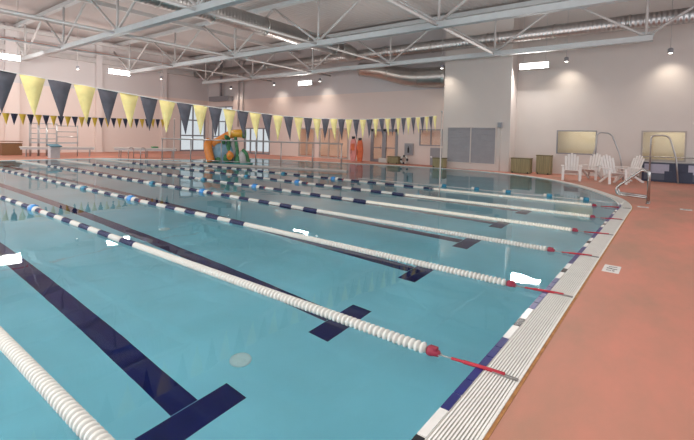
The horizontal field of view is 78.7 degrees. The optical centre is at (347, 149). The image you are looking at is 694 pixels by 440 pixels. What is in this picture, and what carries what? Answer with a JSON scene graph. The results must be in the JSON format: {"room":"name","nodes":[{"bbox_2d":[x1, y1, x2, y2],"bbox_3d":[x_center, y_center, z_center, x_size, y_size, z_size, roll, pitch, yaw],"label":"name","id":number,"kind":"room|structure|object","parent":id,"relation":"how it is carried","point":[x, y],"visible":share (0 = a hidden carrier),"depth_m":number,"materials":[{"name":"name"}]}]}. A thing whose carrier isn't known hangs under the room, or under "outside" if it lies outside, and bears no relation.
{"room":"indoor swimming pool","nodes":[
{"label":"indoor swimming pool","id":0,"kind":"room"},
{"bbox_2d":[0,22,208,152],"bbox_3d":[-24.381,-4.376,30.919,0.300,9.300,33.050,3,2,37],"label":"wall","id":1,"kind":"structure","parent":0,"point":[183,89],"depth_m":35.68,"materials":[{"name":"paint"}]},
{"bbox_2d":[4,22,166,151],"bbox_3d":[-20.824,-4.409,35.027,0.360,9.300,12.100,3,2,37],"label":"trim","id":2,"kind":"structure","parent":1,"relation":"attached to","point":[12,105],"depth_m":30.75,"materials":[{"name":"paint"}]},
{"bbox_2d":[0,44,207,78],"bbox_3d":[-22.984,-7.277,32.054,0.280,0.400,28.600,3,2,37],"label":"beam","id":3,"kind":"structure","parent":1,"relation":"attached to","point":[2,46],"depth_m":35.20,"materials":[{"name":"metal"}]},
{"bbox_2d":[12,0,250,60],"bbox_3d":[-7.471,-6.743,17.759,43.651,2.710,0.300,3,2,37],"label":"roof truss","id":4,"kind":"object","parent":1,"relation":"attached to","point":[201,7],"visible":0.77,"depth_m":21.19,"materials":[{"name":"metal"}]},
{"bbox_2d":[0,8,330,76],"bbox_3d":[-8.569,-5.709,24.159,0.120,0.120,23.600,3,2,37],"label":"brace","id":5,"kind":"object","parent":4,"relation":"attached to","point":[1,9],"visible":1,"depth_m":21.40,"materials":[{"name":"paint"}]},
{"bbox_2d":[130,0,344,55],"bbox_3d":[-8.891,-6.724,17.840,1.070,1.070,27.200,3,2,37],"label":"air duct","id":6,"kind":"object","parent":4,"relation":"hanging from","point":[231,12],"visible":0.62,"depth_m":22.28,"materials":[{"name":"grey metal"}]},
{"bbox_2d":[339,43,357,60],"bbox_3d":[-0.126,-6.771,29.266,0.950,1.095,1.594,3,2,37],"label":"duct elbow","id":7,"kind":"object","parent":6,"relation":"attached to","point":[348,47],"visible":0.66,"depth_m":29.07,"materials":[{"name":"silver metal"}]},
{"bbox_2d":[180,105,205,150],"bbox_3d":[-15.522,-2.142,42.390,0.100,4.600,2.800,3,2,37],"label":"window","id":8,"kind":"structure","parent":1,"relation":"in","point":[192,120],"depth_m":42.33,"materials":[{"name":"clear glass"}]},
{"bbox_2d":[113,0,634,73],"bbox_3d":[-3.209,-6.800,23.312,43.651,2.710,0.300,3,2,37],"label":"roof truss","id":9,"kind":"object","parent":1,"relation":"attached to","point":[442,22],"visible":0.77,"depth_m":21.06,"materials":[{"name":"metal"}]},
{"bbox_2d":[159,0,389,64],"bbox_3d":[-3.716,-5.449,19.239,0.120,0.120,21.700,3,2,37],"label":"brace","id":10,"kind":"object","parent":9,"relation":"attached to","point":[166,1],"visible":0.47,"depth_m":19.06,"materials":[{"name":"paint"}]},
{"bbox_2d":[384,0,493,54],"bbox_3d":[1.653,-5.219,15.121,0.140,0.140,21.700,3,2,37],"label":"brace","id":11,"kind":"object","parent":9,"relation":"attached to","point":[392,2],"visible":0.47,"depth_m":17.41,"materials":[{"name":"paint"}]},
{"bbox_2d":[190,0,693,83],"bbox_3d":[1.113,-6.859,28.944,43.651,2.710,0.300,3,2,37],"label":"roof truss","id":12,"kind":"object","parent":1,"relation":"attached to","point":[646,36],"visible":0.88,"depth_m":24.53,"materials":[{"name":"metal"}]},
{"bbox_2d":[3,37,203,69],"bbox_3d":[-22.397,-7.745,31.410,0.120,0.120,28.300,3,2,37],"label":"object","id":13,"kind":"object","parent":12,"relation":"attached to","point":[3,37],"visible":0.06,"depth_m":34.15,"materials":[{"name":"white metal"}]},
{"bbox_2d":[0,25,215,65],"bbox_3d":[-21.972,-8.416,31.266,0.140,0.230,28.600,3,2,37],"label":"beam","id":14,"kind":"structure","parent":12,"relation":"attached to","point":[1,26],"depth_m":33.99,"materials":[{"name":"metal"}]},
{"bbox_2d":[0,11,245,61],"bbox_3d":[-18.325,-8.246,28.468,0.140,0.230,28.600,3,2,37],"label":"beam","id":15,"kind":"structure","parent":12,"relation":"attached to","point":[1,12],"depth_m":29.50,"materials":[{"name":"metal"}]},
{"bbox_2d":[0,37,271,81],"bbox_3d":[-14.001,-5.961,28.325,0.120,0.120,23.600,3,2,37],"label":"brace","id":16,"kind":"object","parent":12,"relation":"attached to","point":[1,38],"visible":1,"depth_m":27.24,"materials":[{"name":"paint"}]},
{"bbox_2d":[77,0,299,53],"bbox_3d":[-12.774,-7.989,24.211,0.140,0.230,28.600,3,2,37],"label":"beam","id":17,"kind":"structure","parent":12,"relation":"attached to","point":[99,3],"depth_m":27.06,"materials":[{"name":"metal"}]},
{"bbox_2d":[394,0,434,18],"bbox_3d":[-1.911,-7.484,15.879,0.140,0.230,28.600,3,2,37],"label":"brace","id":18,"kind":"structure","parent":12,"relation":"attached to","point":[394,0],"depth_m":22.03,"materials":[{"name":"paint"}]},
{"bbox_2d":[0,70,436,140],"bbox_3d":[-1.609,-0.771,7.932,0.078,1.217,14.884,3,2,37],"label":"pennant line","id":19,"kind":"object","parent":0,"point":[33,85],"visible":1,"depth_m":6.47,"materials":[{"name":"yellow fabric"}]},
{"bbox_2d":[159,161,348,171],"bbox_3d":[-5.616,1.664,23.604,11.768,1.560,0.350,2,2,18],"label":"wall","id":20,"kind":"structure","parent":0,"point":[159,161],"depth_m":23.16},
{"bbox_2d":[161,138,342,169],"bbox_3d":[-5.723,0.193,23.608,11.469,1.375,0.074,2,2,18],"label":"guard rail","id":21,"kind":"object","parent":20,"relation":"on","point":[281,142],"visible":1,"depth_m":23.37,"materials":[{"name":"silver metal"}]},
{"bbox_2d":[0,0,530,56],"bbox_3d":[-6.850,-8.191,14.904,47.300,0.100,37.050,3,2,37],"label":"ceiling","id":22,"kind":"structure","parent":0,"point":[367,13],"depth_m":27.09,"materials":[{"name":"silver metal"}]},
{"bbox_2d":[0,53,20,61],"bbox_3d":[-19.762,-6.948,24.416,0.145,3.560,1.450,3,2,37],"label":"pendant light","id":23,"kind":"object","parent":22,"relation":"hanging from","point":[3,56],"visible":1,"depth_m":24.61,"materials":[{"name":"paint"}]},
{"bbox_2d":[107,68,129,75],"bbox_3d":[-15.799,-6.957,29.253,0.145,3.630,1.450,3,2,37],"label":"pendant light","id":24,"kind":"object","parent":22,"relation":"hanging from","point":[109,70],"visible":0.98,"depth_m":29.19,"materials":[{"name":"paint"}]},
{"bbox_2d":[220,61,222,95],"bbox_3d":[-12.452,-7.099,41.621,0.240,3.900,0.240,0,2,-30],"label":"pipe","id":25,"kind":"object","parent":22,"relation":"attached to","point":[221,65],"visible":0.54,"depth_m":41.55,"materials":[{"name":"grey metal"}]},
{"bbox_2d":[237,60,239,126],"bbox_3d":[-10.468,-5.568,40.518,0.111,6.800,0.111,2,2,15],"label":"pipe","id":26,"kind":"object","parent":22,"relation":"attached to","point":[238,60],"visible":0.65,"depth_m":40.50,"materials":[{"name":"metal"}]},
{"bbox_2d":[242,61,243,110],"bbox_3d":[-9.913,-5.543,40.092,0.111,6.800,0.111,0,2,-30],"label":"pipe","id":27,"kind":"object","parent":22,"relation":"attached to","point":[243,61],"visible":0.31,"depth_m":40.07,"materials":[{"name":"metal"}]},
{"bbox_2d":[298,52,312,85],"bbox_3d":[-3.371,-6.866,33.907,1.500,3.480,0.145,3,2,37],"label":"pendant light","id":28,"kind":"object","parent":22,"relation":"hanging from","point":[309,82],"visible":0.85,"depth_m":33.84,"materials":[{"name":"paint"}]},
{"bbox_2d":[298,80,311,84],"bbox_3d":[-3.449,-5.307,33.901,1.440,0.310,0.014,3,2,37],"label":"diffuser","id":29,"kind":"object","parent":28,"relation":"attached to","point":[309,82],"depth_m":33.84,"materials":[{"name":"white plastic"}]},
{"bbox_2d":[440,14,443,68],"bbox_3d":[5.723,-6.504,25.561,0.220,3.280,0.214,3,2,37],"label":"pendant light","id":30,"kind":"object","parent":22,"relation":"in","point":[441,65],"visible":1,"depth_m":25.56,"materials":[{"name":"white metal"}]},
{"bbox_2d":[519,16,549,69],"bbox_3d":[10.346,-6.204,23.387,1.550,3.530,0.145,3,2,37],"label":"pendant light","id":31,"kind":"object","parent":22,"relation":"hanging from","point":[535,65],"visible":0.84,"depth_m":23.36,"materials":[{"name":"frosted glass"},{"name":"metal"}]},
{"bbox_2d":[520,62,548,68],"bbox_3d":[10.268,-4.620,23.381,1.490,0.310,0.014,3,2,37],"label":"diffuser","id":32,"kind":"object","parent":31,"relation":"attached to","point":[535,65],"depth_m":23.34,"materials":[{"name":"white plastic"}]},
{"bbox_2d":[564,10,568,61],"bbox_3d":[11.644,-6.271,22.444,0.220,3.280,0.214,3,2,37],"label":"pendant light","id":33,"kind":"object","parent":22,"relation":"in","point":[566,59],"visible":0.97,"depth_m":22.42,"materials":[{"name":"white metal"}]},
{"bbox_2d":[668,1,673,53],"bbox_3d":[15.133,-6.109,19.768,0.220,3.280,0.214,3,2,37],"label":"pendant light","id":34,"kind":"object","parent":22,"relation":"in","point":[670,50],"visible":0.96,"depth_m":19.75,"materials":[{"name":"white metal"}]},
{"bbox_2d":[0,159,617,439],"bbox_3d":[-6.301,1.137,16.753,28.009,0.001,28.500,3,2,37],"label":"pool water","id":35,"kind":"object","parent":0,"point":[152,347],"visible":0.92,"depth_m":4.78,"materials":[{"name":"blue liquid"}]},
{"bbox_2d":[0,326,115,439],"bbox_3d":[-11.279,1.202,9.973,28.265,0.210,0.210,3,2,37],"label":"lane rope","id":36,"kind":"object","parent":35,"relation":"on","point":[81,422],"visible":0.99,"depth_m":2.78,"materials":[{"name":"plastic"}]},
{"bbox_2d":[0,195,518,380],"bbox_3d":[-9.964,1.184,11.687,28.265,0.210,0.210,3,2,37],"label":"lane rope","id":37,"kind":"object","parent":35,"relation":"on","point":[431,350],"visible":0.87,"depth_m":4.54,"materials":[{"name":"plastic"}]},
{"bbox_2d":[0,168,572,297],"bbox_3d":[-8.667,1.166,13.377,28.265,0.210,0.210,3,2,37],"label":"lane rope","id":38,"kind":"object","parent":35,"relation":"on","point":[510,283],"visible":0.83,"depth_m":6.95,"materials":[{"name":"plastic"}]},
{"bbox_2d":[15,160,598,257],"bbox_3d":[-7.371,1.149,15.066,28.265,0.210,0.210,3,2,37],"label":"lane rope","id":39,"kind":"object","parent":35,"relation":"on","point":[550,249],"visible":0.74,"depth_m":9.24,"materials":[{"name":"plastic"}]},
{"bbox_2d":[57,159,612,234],"bbox_3d":[-6.147,1.132,16.661,28.265,0.210,0.210,3,2,37],"label":"lane rope","id":40,"kind":"object","parent":35,"relation":"on","point":[199,178],"visible":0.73,"depth_m":11.37,"materials":[{"name":"plastic"}]},
{"bbox_2d":[95,158,622,219],"bbox_3d":[-4.899,1.115,18.287,28.265,0.210,0.210,3,2,37],"label":"lane rope","id":41,"kind":"object","parent":35,"relation":"on","point":[242,175],"visible":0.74,"depth_m":13.43,"materials":[{"name":"plastic"}]},
{"bbox_2d":[184,163,630,208],"bbox_3d":[-0.926,1.222,17.924,21.515,0.210,0.210,3,2,37],"label":"lane rope","id":42,"kind":"object","parent":35,"relation":"on","point":[332,177],"visible":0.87,"depth_m":15.18,"materials":[{"name":"plastic"}]},
{"bbox_2d":[361,178,612,202],"bbox_3d":[4.189,1.402,15.450,9.450,0.140,0.140,3,2,37],"label":"lane rope","id":43,"kind":"object","parent":35,"relation":"on","point":[441,185],"visible":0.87,"depth_m":14.42,"materials":[{"name":"white plastic"}]},
{"bbox_2d":[14,158,612,199],"bbox_3d":[-6.319,1.875,16.775,28.009,1.500,28.500,3,2,37],"label":"wall","id":44,"kind":"structure","parent":0,"point":[100,158],"depth_m":25.89,"materials":[{"name":"paint"}]},
{"bbox_2d":[0,158,631,439],"bbox_3d":[-6.202,1.138,16.882,28.659,0.052,28.825,3,2,37],"label":"pool gutter grate","id":45,"kind":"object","parent":44,"relation":"attached to","point":[472,417],"depth_m":3.52,"materials":[{"name":"white plastic"}]},
{"bbox_2d":[268,159,624,439],"bbox_3d":[2.178,1.508,14.776,15.193,0.261,34.571,1,2,-5],"label":"trim","id":46,"kind":"structure","parent":44,"relation":"attached to","point":[425,432],"depth_m":3.52,"materials":[{"name":"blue tile"}]},
{"bbox_2d":[483,201,632,439],"bbox_3d":[-6.194,1.127,16.891,28.705,0.014,28.848,3,2,37],"label":"trim","id":47,"kind":"structure","parent":44,"relation":"attached to","point":[527,373],"depth_m":3.45,"materials":[{"name":"tile"}]},
{"bbox_2d":[208,29,445,164],"bbox_3d":[-3.603,-4.008,35.587,27.000,9.300,0.250,3,2,37],"label":"wall","id":48,"kind":"structure","parent":0,"point":[345,95],"depth_m":33.10,"materials":[{"name":"paint"}]},
{"bbox_2d":[209,96,232,101],"bbox_3d":[-12.561,-4.982,41.853,3.100,0.450,0.600,3,2,37],"label":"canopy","id":49,"kind":"object","parent":48,"relation":"attached to","point":[216,98],"visible":1,"depth_m":41.38,"materials":[{"name":"grey metal"}]},
{"bbox_2d":[212,106,232,148],"bbox_3d":[-12.566,-2.020,42.354,3.300,4.500,0.100,3,2,37],"label":"window","id":50,"kind":"structure","parent":48,"relation":"in","point":[226,107],"depth_m":42.64,"materials":[{"name":"clear glass"}]},
{"bbox_2d":[244,128,269,154],"bbox_3d":[-8.429,-0.777,39.192,3.600,2.400,0.100,3,2,37],"label":"window","id":51,"kind":"structure","parent":48,"relation":"in","point":[245,128],"depth_m":39.10,"materials":[{"name":"clear glass"}]},
{"bbox_2d":[298,128,314,156],"bbox_3d":[-3.432,-0.595,35.359,1.800,2.400,0.100,3,2,37],"label":"window","id":52,"kind":"structure","parent":48,"relation":"in","point":[306,155],"depth_m":35.31,"materials":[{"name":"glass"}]},
{"bbox_2d":[319,128,348,158],"bbox_3d":[-1.132,-0.488,33.595,3.000,2.400,0.100,3,2,37],"label":"window","id":53,"kind":"structure","parent":48,"relation":"in","point":[337,157],"depth_m":33.84,"materials":[{"name":"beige glass"}]},
{"bbox_2d":[370,129,397,161],"bbox_3d":[2.611,-0.263,30.679,2.300,2.400,0.193,3,2,37],"label":"door","id":54,"kind":"structure","parent":48,"relation":"in","point":[384,147],"depth_m":30.66,"materials":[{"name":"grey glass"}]},
{"bbox_2d":[357,62,444,86],"bbox_3d":[3.650,-5.181,29.006,6.950,2.116,1.300,3,2,37],"label":"duct","id":55,"kind":"object","parent":48,"relation":"attached to","point":[429,76],"visible":0.83,"depth_m":28.07,"materials":[{"name":"silver metal"}]},
{"bbox_2d":[404,143,413,154],"bbox_3d":[4.206,0.005,29.322,0.660,0.820,0.208,3,2,37],"label":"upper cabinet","id":56,"kind":"object","parent":48,"relation":"attached to","point":[408,147],"visible":0.97,"depth_m":29.25,"materials":[{"name":"grey metal"}]},
{"bbox_2d":[419,129,442,145],"bbox_3d":[5.583,-0.787,28.438,1.700,1.120,0.100,3,2,37],"label":"window","id":57,"kind":"structure","parent":48,"relation":"in","point":[420,129],"depth_m":28.43,"materials":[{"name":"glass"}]},
{"bbox_2d":[430,148,441,164],"bbox_3d":[5.859,0.498,28.177,0.850,1.180,0.080,3,2,37],"label":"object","id":58,"kind":"structure","parent":48,"relation":"in","point":[434,152],"depth_m":28.23,"materials":[{"name":"silver metal"}]},
{"bbox_2d":[0,151,693,439],"bbox_3d":[-5.755,1.142,16.650,47.000,0.001,41.000,3,2,37],"label":"floor","id":59,"kind":"structure","parent":0,"point":[619,365],"depth_m":3.80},
{"bbox_2d":[0,141,22,154],"bbox_3d":[-22.706,-0.088,28.512,0.740,0.950,1.140,3,2,37],"label":"wooden crate","id":60,"kind":"object","parent":59,"relation":"on","point":[5,148],"visible":0.92,"depth_m":28.23,"materials":[{"name":"brown wood"}]},
{"bbox_2d":[29,123,77,155],"bbox_3d":[-19.952,-0.655,28.812,2.732,2.200,1.056,0,2,-33],"label":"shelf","id":61,"kind":"object","parent":59,"relation":"on","point":[38,133],"visible":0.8,"depth_m":28.42,"materials":[{"name":"silver metal"}]},
{"bbox_2d":[46,144,61,158],"bbox_3d":[-18.213,0.119,26.264,0.874,0.885,0.620,3,2,37],"label":"starting block","id":62,"kind":"object","parent":59,"relation":"on","point":[54,150],"visible":0.95,"depth_m":26.10,"materials":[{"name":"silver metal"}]},
{"bbox_2d":[19,146,94,156],"bbox_3d":[-19.067,0.163,27.927,4.111,0.662,0.440,0,2,-34],"label":"bench","id":63,"kind":"object","parent":59,"relation":"on","point":[20,147],"visible":0.73,"depth_m":27.82,"materials":[{"name":"white plastic"}]},
{"bbox_2d":[128,147,145,158],"bbox_3d":[-13.911,0.242,27.951,0.856,0.748,0.756,1,2,-1],"label":"pool ladder","id":64,"kind":"object","parent":59,"relation":"on","point":[130,147],"visible":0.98,"depth_m":27.95,"materials":[{"name":"silver metal"}]},
{"bbox_2d":[114,147,177,157],"bbox_3d":[-14.079,0.236,29.584,4.104,0.662,0.440,1,2,-9],"label":"bench","id":65,"kind":"object","parent":59,"relation":"on","point":[115,148],"visible":0.89,"depth_m":29.45,"materials":[{"name":"white plastic"}]},
{"bbox_2d":[350,136,356,160],"bbox_3d":[0.384,-0.043,31.236,0.540,1.820,0.184,2,2,32],"label":"board","id":66,"kind":"object","parent":59,"relation":"on","point":[353,146],"visible":0.98,"depth_m":31.19,"materials":[{"name":"pink plastic"}]},
{"bbox_2d":[356,138,362,161],"bbox_3d":[0.854,0.029,30.876,0.540,1.720,0.184,3,2,42],"label":"board","id":67,"kind":"object","parent":59,"relation":"on","point":[359,152],"visible":1,"depth_m":30.82,"materials":[{"name":"orange plastic"}]},
{"bbox_2d":[378,158,386,162],"bbox_3d":[2.566,0.783,30.272,0.700,0.330,0.350,3,2,37],"label":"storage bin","id":68,"kind":"object","parent":59,"relation":"on","point":[382,160],"visible":0.74,"depth_m":30.13,"materials":[{"name":"white plastic"}]},
{"bbox_2d":[387,156,400,163],"bbox_3d":[3.234,0.737,29.456,0.890,0.499,0.570,3,2,37],"label":"storage bin","id":69,"kind":"object","parent":59,"relation":"on","point":[391,159],"visible":0.93,"depth_m":29.22,"materials":[{"name":"green plastic"}]},
{"bbox_2d":[400,155,407,163],"bbox_3d":[3.842,0.708,28.940,0.627,0.621,0.206,3,2,37],"label":"life ring","id":70,"kind":"object","parent":59,"relation":"on","point":[405,156],"visible":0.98,"depth_m":28.87,"materials":[{"name":"white plastic"}]},
{"bbox_2d":[432,157,446,167],"bbox_3d":[5.663,0.831,26.175,0.740,0.619,0.620,3,2,37],"label":"storage bin","id":71,"kind":"object","parent":59,"relation":"on","point":[436,160],"visible":0.91,"depth_m":25.96,"materials":[{"name":"green plastic"}]},
{"bbox_2d":[511,157,532,173],"bbox_3d":[9.594,0.896,23.411,1.040,0.839,0.620,3,2,37],"label":"storage bin","id":72,"kind":"object","parent":59,"relation":"on","point":[518,165],"visible":1,"depth_m":23.19,"materials":[{"name":"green plastic"}]},
{"bbox_2d":[536,155,552,174],"bbox_3d":[10.674,0.834,23.023,0.760,1.039,0.620,3,2,37],"label":"storage bin","id":73,"kind":"object","parent":59,"relation":"on","point":[544,163],"visible":0.98,"depth_m":22.80,"materials":[{"name":"green wood"}]},
{"bbox_2d":[561,153,581,180],"bbox_3d":[10.470,0.836,19.824,0.874,1.297,1.017,2,2,27],"label":"deck chair","id":74,"kind":"object","parent":59,"relation":"on","point":[571,167],"visible":1,"depth_m":20.00,"materials":[{"name":"plastic"}]},
{"bbox_2d":[580,153,602,179],"bbox_3d":[11.878,0.848,20.567,1.017,1.297,0.874,0,2,-38],"label":"deck chair","id":75,"kind":"object","parent":59,"relation":"on","point":[595,169],"visible":0.9,"depth_m":20.65,"materials":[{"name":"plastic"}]},
{"bbox_2d":[588,132,624,179],"bbox_3d":[12.838,0.307,21.028,1.660,2.324,0.156,3,2,37],"label":"pipe rail","id":76,"kind":"object","parent":59,"relation":"on","point":[599,132],"visible":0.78,"depth_m":20.84,"materials":[{"name":"silver metal"}]},
{"bbox_2d":[602,264,620,273],"bbox_3d":[3.702,1.679,5.944,0.200,0.008,0.400,3,2,37],"label":"marker","id":77,"kind":"object","parent":59,"relation":"on","point":[607,268],"visible":1,"depth_m":5.92,"materials":[{"name":"white tile"}]},
{"bbox_2d":[599,154,628,184],"bbox_3d":[11.664,0.897,18.688,0.874,1.297,1.017,1,2,2],"label":"deck chair","id":78,"kind":"object","parent":59,"relation":"on","point":[609,170],"visible":0.98,"depth_m":18.88,"materials":[{"name":"plastic"}]},
{"bbox_2d":[615,155,644,182],"bbox_3d":[13.034,0.906,19.517,1.017,1.297,0.874,1,2,-13],"label":"deck chair","id":79,"kind":"object","parent":59,"relation":"on","point":[636,167],"visible":0.74,"depth_m":19.50,"materials":[{"name":"plastic"}]},
{"bbox_2d":[615,169,649,203],"bbox_3d":[8.559,1.095,12.723,0.886,1.014,0.117,3,2,37],"label":"pool handrail","id":80,"kind":"object","parent":59,"relation":"on","point":[642,170],"visible":1,"depth_m":12.61,"materials":[{"name":"silver metal"}]},
{"bbox_2d":[618,169,650,201],"bbox_3d":[8.864,1.090,13.120,0.886,1.014,0.117,3,2,37],"label":"pool handrail","id":81,"kind":"object","parent":59,"relation":"on","point":[619,191],"visible":0.45,"depth_m":13.02,"materials":[{"name":"silver metal"}]},
{"bbox_2d":[649,135,679,183],"bbox_3d":[14.699,0.436,19.665,1.240,2.232,0.156,3,2,37],"label":"pipe rail","id":82,"kind":"object","parent":59,"relation":"on","point":[652,136],"visible":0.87,"depth_m":19.51,"materials":[{"name":"silver metal"}]},
{"bbox_2d":[637,156,693,176],"bbox_3d":[15.773,0.972,20.044,3.450,1.185,0.050,3,2,37],"label":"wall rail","id":83,"kind":"object","parent":59,"relation":"on","point":[638,156],"visible":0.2,"depth_m":20.32,"materials":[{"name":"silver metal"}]},
{"bbox_2d":[641,161,693,183],"bbox_3d":[15.398,1.094,19.892,2.800,0.930,0.700,3,2,37],"label":"storage bin","id":84,"kind":"object","parent":59,"relation":"on","point":[660,171],"visible":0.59,"depth_m":19.80,"materials":[{"name":"plastic"}]},
{"bbox_2d":[641,161,693,163],"bbox_3d":[15.409,0.645,19.879,2.800,0.030,0.700,3,2,37],"label":"countertop","id":85,"kind":"structure","parent":84,"relation":"on","point":[641,161],"depth_m":19.93,"materials":[{"name":"white"}]},
{"bbox_2d":[301,129,440,158],"bbox_3d":[9.517,-0.426,28.246,37.000,3.200,3.980,3,2,37],"label":"wall","id":86,"kind":"structure","parent":0,"point":[425,135],"depth_m":37.98,"materials":[{"name":"paint"}]},
{"bbox_2d":[442,17,519,171],"bbox_3d":[8.101,-3.442,25.823,4.080,9.300,1.500,3,2,37],"label":"wall","id":87,"kind":"structure","parent":0,"point":[478,92],"depth_m":24.92,"materials":[{"name":"paint"}]},
{"bbox_2d":[194,7,693,78],"bbox_3d":[3.118,-6.533,28.165,45.500,0.770,0.770,3,2,37],"label":"air duct","id":88,"kind":"object","parent":87,"relation":"attached to","point":[656,19],"visible":0.93,"depth_m":23.54,"materials":[{"name":"grey metal"}]},
{"bbox_2d":[446,127,496,164],"bbox_3d":[7.367,-0.246,25.429,3.030,2.200,0.068,3,2,37],"label":"window","id":89,"kind":"structure","parent":87,"relation":"in","point":[472,145],"depth_m":25.36,"materials":[{"name":"glass"}]},
{"bbox_2d":[447,128,469,162],"bbox_3d":[6.780,-0.274,25.891,1.435,2.100,0.028,3,2,37],"label":"shutter","id":90,"kind":"object","parent":89,"relation":"attached to","point":[458,139],"depth_m":25.89,"materials":[{"name":"grey metal"}]},
{"bbox_2d":[470,128,494,163],"bbox_3d":[7.966,-0.219,24.982,1.435,2.100,0.028,3,2,37],"label":"shutter","id":91,"kind":"object","parent":89,"relation":"attached to","point":[482,140],"depth_m":24.99,"materials":[{"name":"grey metal"}]},
{"bbox_2d":[497,122,502,127],"bbox_3d":[8.736,-1.401,24.291,0.260,0.300,0.190,3,2,37],"label":"wall speaker","id":92,"kind":"object","parent":87,"relation":"attached to","point":[500,124],"visible":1,"depth_m":24.22},
{"bbox_2d":[515,0,693,178],"bbox_3d":[16.320,-3.078,20.118,16.520,9.300,0.250,3,2,37],"label":"wall","id":93,"kind":"structure","parent":0,"point":[624,91],"depth_m":22.06,"materials":[{"name":"paint"}]},
{"bbox_2d":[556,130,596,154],"bbox_3d":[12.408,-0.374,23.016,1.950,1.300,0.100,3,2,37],"label":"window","id":94,"kind":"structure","parent":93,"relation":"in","point":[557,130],"depth_m":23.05,"materials":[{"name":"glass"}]},
{"bbox_2d":[558,131,686,161],"bbox_3d":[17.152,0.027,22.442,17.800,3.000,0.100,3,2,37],"label":"windows","id":95,"kind":"structure","parent":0,"point":[568,141],"depth_m":23.05,"materials":[{"name":"glass"}]},
{"bbox_3d":[-6.337,2.622,16.796,28.009,0.004,28.500,3,2,37],"label":"floor","id":96,"kind":"structure","parent":0,"visible":0},
{"bbox_2d":[173,119,174,160],"bbox_3d":[-10.626,0.191,25.862,0.240,4.130,0.234,3,2,37],"label":"pole","id":97,"kind":"object","parent":96,"relation":"on","point":[174,119],"visible":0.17,"depth_m":25.83,"materials":[{"name":"silver metal"}]},
{"bbox_2d":[0,112,168,127],"bbox_3d":[-14.239,-1.447,21.019,0.078,0.670,11.544,3,2,37],"label":"pennant line","id":98,"kind":"object","parent":97,"relation":"hanging from","point":[5,115],"visible":0.87,"depth_m":21.46,"materials":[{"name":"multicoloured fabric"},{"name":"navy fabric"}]},
{"bbox_2d":[203,129,252,164],"bbox_3d":[-7.182,0.567,25.397,2.764,3.573,1.259,1,2,0],"label":"slide","id":99,"kind":"object","parent":96,"relation":"on","point":[230,151],"visible":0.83,"depth_m":25.07,"materials":[{"name":"multicoloured plastic"}]},
{"bbox_2d":[226,151,233,159],"bbox_3d":[-6.968,0.367,25.008,0.460,0.576,0.306,1,2,0],"label":"flower","id":100,"kind":"object","parent":99,"relation":"on","point":[229,155],"depth_m":24.92,"materials":[{"name":"orange plastic"}]},
{"bbox_2d":[439,111,442,191],"bbox_3d":[3.088,0.822,14.184,0.240,4.210,0.234,3,2,37],"label":"pole","id":101,"kind":"object","parent":96,"relation":"on","point":[441,111],"visible":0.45,"depth_m":14.14,"materials":[{"name":"silver metal"}]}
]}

